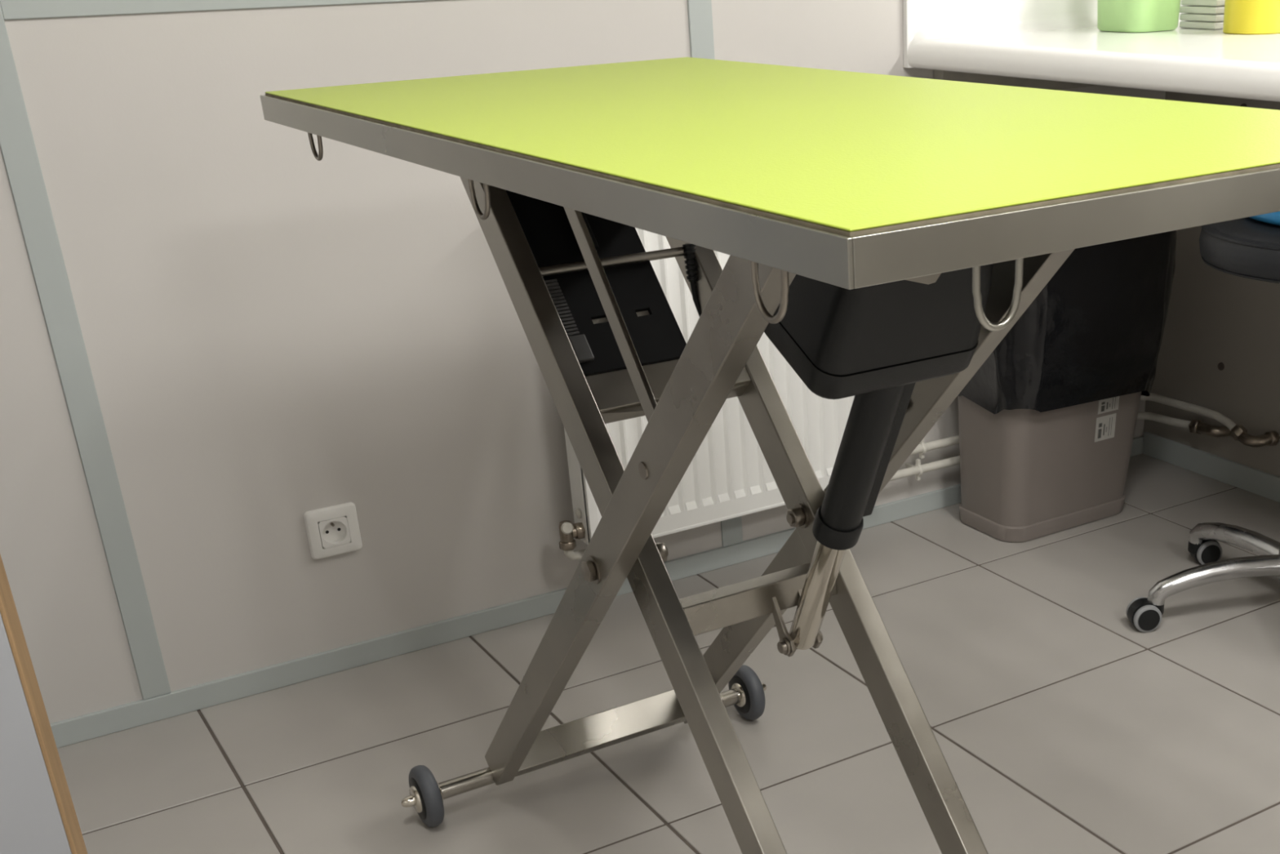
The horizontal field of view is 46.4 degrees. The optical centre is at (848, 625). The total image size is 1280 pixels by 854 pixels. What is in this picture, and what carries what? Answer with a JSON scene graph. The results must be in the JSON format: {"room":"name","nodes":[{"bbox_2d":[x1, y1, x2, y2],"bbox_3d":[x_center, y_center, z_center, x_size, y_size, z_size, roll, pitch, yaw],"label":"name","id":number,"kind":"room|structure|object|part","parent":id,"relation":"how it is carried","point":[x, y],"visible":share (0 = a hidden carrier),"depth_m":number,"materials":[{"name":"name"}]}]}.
{"room":"veterinary exam room","nodes":[
{"label":"veterinary exam room","id":0,"kind":"room"},
{"bbox_2d":[0,0,1165,723],"bbox_3d":[-0.646,-1.136,2.126,3.230,2.550,0.120,-17,29,-30],"label":"wall","id":1,"kind":"structure","parent":0,"point":[273,333],"depth_m":2.22,"materials":[{"name":"paint"}]},
{"bbox_3d":[-1.494,-0.868,1.544,0.908,2.500,0.006,-17,29,-30],"label":"wall panel","id":2,"kind":"part","parent":1,"relation":"part of","materials":[{"name":"laminate"}]},
{"bbox_2d":[0,4,171,699],"bbox_3d":[-1.106,-1.003,1.763,0.041,2.460,0.006,-17,29,-30],"label":"trim","id":3,"kind":"structure","parent":1,"relation":"attached to","point":[17,144],"depth_m":2.06,"materials":[{"name":"plastic"}]},
{"bbox_2d":[0,0,435,20],"bbox_3d":[-0.674,-0.922,2.121,0.991,0.041,0.005,-17,29,-30],"label":"trim","id":4,"kind":"structure","parent":1,"relation":"attached to","point":[11,9],"depth_m":1.96,"materials":[{"name":"plastic"}]},
{"bbox_2d":[303,502,362,559],"bbox_3d":[-0.825,-0.151,2.353,0.082,0.082,0.011,-17,29,-30],"label":"power socket","id":5,"kind":"object","parent":1,"relation":"attached to","point":[330,533],"visible":1,"depth_m":2.35,"materials":[{"name":"white plastic"}]},
{"bbox_3d":[-0.664,-0.452,2.347,1.011,1.024,0.006,-17,29,-30],"label":"wall panel","id":6,"kind":"part","parent":1,"relation":"part of","materials":[{"name":"paint"}]},
{"bbox_2d":[49,435,1143,747],"bbox_3d":[-0.585,-0.024,2.591,3.024,0.040,0.009,-17,29,-30],"label":"baseboard","id":7,"kind":"structure","parent":1,"relation":"attached to","point":[68,731],"depth_m":2.48,"materials":[{"name":"plastic"}]},
{"bbox_2d":[559,227,854,559],"bbox_3d":[-0.245,-0.477,2.578,0.642,0.634,0.104,-17,29,-30],"label":"radiator","id":8,"kind":"object","parent":1,"relation":"attached to","point":[729,476],"visible":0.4,"depth_m":2.61,"materials":[{"name":"white metal"}]},
{"bbox_3d":[-0.195,-0.205,2.678,0.599,0.007,0.014,-17,29,-30],"label":"rail","id":9,"kind":"part","parent":8,"relation":"part of","materials":[{"name":"white metal"}]},
{"bbox_2d":[687,0,742,546],"bbox_3d":[-0.250,-1.268,2.278,0.043,2.460,0.006,-17,29,-30],"label":"trim","id":10,"kind":"structure","parent":1,"relation":"attached to","point":[700,11],"depth_m":2.42,"materials":[{"name":"plastic"}]},
{"bbox_3d":[0.199,-1.391,2.562,1.067,2.500,0.006,-17,29,-30],"label":"wall panel","id":11,"kind":"part","parent":1,"relation":"part of","materials":[{"name":"paint"}]},
{"bbox_2d":[888,412,1231,481],"bbox_3d":[0.391,-0.382,3.080,0.839,0.044,0.217,-9,26,-16],"label":"pipe","id":12,"kind":"object","parent":1,"relation":"attached to","point":[1195,426],"visible":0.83,"depth_m":3.09,"materials":[{"name":"silver metal"}]},
{"bbox_2d":[911,392,1279,458],"bbox_3d":[0.428,-0.412,3.064,0.878,0.061,0.313,-6,26,-9],"label":"pipe","id":13,"kind":"object","parent":1,"relation":"attached to","point":[1238,433],"visible":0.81,"depth_m":3.02,"materials":[{"name":"silver metal"}]},
{"bbox_2d":[57,453,1279,853],"bbox_3d":[0.732,0.818,0.840,3.030,0.050,4.700,-17,29,-30],"label":"floor","id":14,"kind":"structure","parent":0,"point":[1060,725],"depth_m":2.22,"materials":[{"name":"tile"}]},
{"bbox_2d":[259,57,1279,853],"bbox_3d":[-0.097,-0.055,1.558,0.573,0.954,1.201,-17,29,-30],"label":"examination table","id":15,"kind":"object","parent":14,"relation":"on","point":[886,234],"visible":1,"depth_m":1.32,"materials":[{"name":"metal"}]},
{"bbox_2d":[408,781,443,813],"bbox_3d":[-0.574,0.231,1.993,0.035,0.038,0.038,-17,29,-30],"label":"washer","id":16,"kind":"object","parent":15,"relation":"in","point":[418,791],"depth_m":1.97,"materials":[{"name":"silver metal"}]},
{"bbox_3d":[-0.335,-0.392,1.229,0.004,0.035,1.201,-17,29,-30],"label":"edge rail","id":17,"kind":"part","parent":15,"relation":"part of","materials":[{"name":"metal"}]},
{"bbox_2d":[586,555,600,584],"bbox_3d":[-0.263,-0.057,1.511,0.002,0.030,0.030,-17,29,-30],"label":"washer","id":18,"kind":"object","parent":15,"relation":"in","point":[593,562],"depth_m":1.50,"materials":[{"name":"metal"}]},
{"bbox_3d":[-0.262,-0.410,1.651,0.200,0.010,0.010,-17,29,-30],"label":"guide rod","id":19,"kind":"part","parent":15,"relation":"part of","materials":[{"name":"metal"}]},
{"bbox_3d":[-0.194,-0.016,1.526,0.026,0.902,0.855,-17,29,-30],"label":"leg","id":20,"kind":"part","parent":15,"relation":"part of","materials":[{"name":"metal"}]},
{"bbox_3d":[-0.268,-0.044,1.554,0.026,0.876,0.848,-17,29,-30],"label":"leg","id":21,"kind":"part","parent":15,"relation":"part of","materials":[{"name":"metal"}]},
{"bbox_2d":[731,682,745,706],"bbox_3d":[-0.156,0.102,2.244,0.035,0.038,0.038,-17,29,-30],"label":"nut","id":22,"kind":"object","parent":15,"relation":"in","point":[738,689],"depth_m":2.22,"materials":[{"name":"silver metal"}]},
{"bbox_3d":[-0.070,-0.001,1.569,0.005,0.066,0.042,-17,29,-30],"label":"clevis plate","id":23,"kind":"part","parent":15,"relation":"part of","materials":[{"name":"metal"}]},
{"bbox_2d":[794,503,808,528],"bbox_3d":[-0.053,-0.122,1.637,0.002,0.028,0.028,-17,29,-30],"label":"washer","id":24,"kind":"object","parent":15,"relation":"in","point":[801,510],"depth_m":1.63,"materials":[{"name":"metal"}]},
{"bbox_3d":[-0.043,-0.009,1.586,0.005,0.066,0.042,-17,29,-30],"label":"clevis plate","id":25,"kind":"part","parent":15,"relation":"part of","materials":[{"name":"metal"}]},
{"bbox_3d":[-0.027,-0.049,1.507,0.030,0.192,0.114,-17,29,-30],"label":"actuator rod","id":26,"kind":"part","parent":15,"relation":"part of","materials":[{"name":"silver metal"}]},
{"bbox_3d":[-0.017,-0.071,1.633,0.026,0.902,0.855,-17,29,-30],"label":"leg","id":27,"kind":"part","parent":15,"relation":"part of","materials":[{"name":"metal"}]},
{"bbox_3d":[-0.024,-0.119,1.701,0.026,0.876,0.848,-17,29,-30],"label":"leg","id":28,"kind":"part","parent":15,"relation":"part of","materials":[{"name":"metal"}]},
{"bbox_3d":[0.229,-0.264,0.912,0.550,0.032,0.004,-17,29,-30],"label":"edge rail","id":29,"kind":"part","parent":15,"relation":"part of","materials":[{"name":"metal"}]},
{"bbox_2d":[957,391,1141,542],"bbox_3d":[0.410,-0.487,2.902,0.395,0.565,0.250,-17,29,-30],"label":"waste bin","id":30,"kind":"object","parent":14,"relation":"on","point":[1026,474],"visible":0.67,"depth_m":2.87,"materials":[{"name":"beige plastic"}]},
{"bbox_2d":[956,230,1176,413],"bbox_3d":[0.405,-0.584,2.851,0.432,0.383,0.286,-17,29,-30],"label":"liner","id":31,"kind":"object","parent":30,"relation":"in","point":[1094,332],"visible":0.52,"depth_m":2.73,"materials":[{"name":"black plastic"}]},
{"bbox_2d":[1125,217,1279,632],"bbox_3d":[0.763,-0.337,2.435,0.579,0.679,0.518,-17,29,-30],"label":"stool","id":32,"kind":"object","parent":14,"relation":"on","point":[1247,247],"visible":0.96,"depth_m":2.48,"materials":[{"name":"metal"}]},
{"bbox_2d":[1125,596,1164,632],"bbox_3d":[0.506,-0.019,2.510,0.063,0.053,0.058,-17,29,-30],"label":"caster wheel","id":33,"kind":"object","parent":32,"relation":"attached to","point":[1144,614],"depth_m":2.49,"materials":[{"name":"black plastic"}]},
{"bbox_2d":[1187,539,1222,564],"bbox_3d":[0.670,-0.142,2.760,0.063,0.053,0.057,-17,29,-30],"label":"caster wheel","id":34,"kind":"object","parent":32,"relation":"attached to","point":[1203,551],"depth_m":2.74,"materials":[{"name":"black plastic"}]},
{"bbox_3d":[0.631,-0.081,2.509,0.252,0.068,0.038,-6,26,-9],"label":"arm","id":35,"kind":"part","parent":32,"relation":"part of","materials":[{"name":"metal"}]},
{"bbox_3d":[0.705,-0.148,2.646,0.038,0.069,0.252,-14,28,-25],"label":"arm","id":36,"kind":"part","parent":32,"relation":"part of","materials":[{"name":"metal"}]},
{"bbox_3d":[0.760,-0.604,2.290,0.416,0.074,0.416,-17,29,-30],"label":"seat","id":37,"kind":"part","parent":32,"relation":"part of","materials":[{"name":"black leather"}]},
{"bbox_2d":[1249,211,1279,225],"bbox_3d":[0.743,-0.643,2.253,0.270,0.030,0.270,-17,29,-30],"label":"cushion","id":38,"kind":"object","parent":32,"relation":"on","point":[1273,218],"visible":0.2,"depth_m":2.19,"materials":[{"name":"plastic"}]},
{"bbox_2d":[1142,91,1279,476],"bbox_3d":[2.033,-0.699,1.055,0.123,2.550,4.806,-17,29,-30],"label":"wall","id":39,"kind":"structure","parent":0,"point":[1220,350],"depth_m":3.08,"materials":[{"name":"paint"}]},
{"bbox_2d":[902,0,1279,102],"bbox_3d":[1.265,-0.770,1.509,0.666,0.614,3.199,-17,29,-30],"label":"countertop","id":40,"kind":"structure","parent":39,"relation":"attached to","point":[1040,44],"depth_m":2.46,"materials":[{"name":"white laminate"}]},
{"bbox_2d":[1097,0,1180,32],"bbox_3d":[0.530,-1.175,2.667,0.138,0.173,0.138,-17,29,-30],"label":"tub","id":41,"kind":"object","parent":40,"relation":"on","point":[1113,15],"visible":1,"depth_m":2.65,"materials":[{"name":"plastic"}]},
{"bbox_2d":[1179,0,1224,29],"bbox_3d":[0.662,-1.157,2.691,0.060,0.116,0.093,-17,29,-30],"label":"pack","id":42,"kind":"object","parent":40,"relation":"on","point":[1199,14],"visible":0.73,"depth_m":2.68},
{"bbox_2d":[1222,0,1279,35],"bbox_3d":[0.709,-1.113,2.542,0.114,0.160,0.114,-17,29,-30],"label":"container","id":43,"kind":"object","parent":40,"relation":"on","point":[1241,17],"visible":1,"depth_m":2.52,"materials":[{"name":"plastic"}]},
{"bbox_2d":[1142,431,1279,502],"bbox_3d":[1.985,0.386,1.569,0.009,0.052,4.692,-17,29,-30],"label":"baseboard","id":44,"kind":"structure","parent":39,"relation":"attached to","point":[1260,482],"depth_m":3.17,"materials":[{"name":"plastic"}]},
{"bbox_3d":[-0.575,0.107,-0.513,0.120,2.550,4.806,-17,29,-30],"label":"wall","id":45,"kind":"structure","parent":0,"visible":0},
{"bbox_2d":[0,554,87,853],"bbox_3d":[-1.358,-0.532,1.365,0.766,2.020,0.035,-7,26,-11],"label":"door","id":46,"kind":"structure","parent":45,"relation":"in","point":[37,813],"depth_m":1.77,"materials":[{"name":"grey laminate"}]}
]}

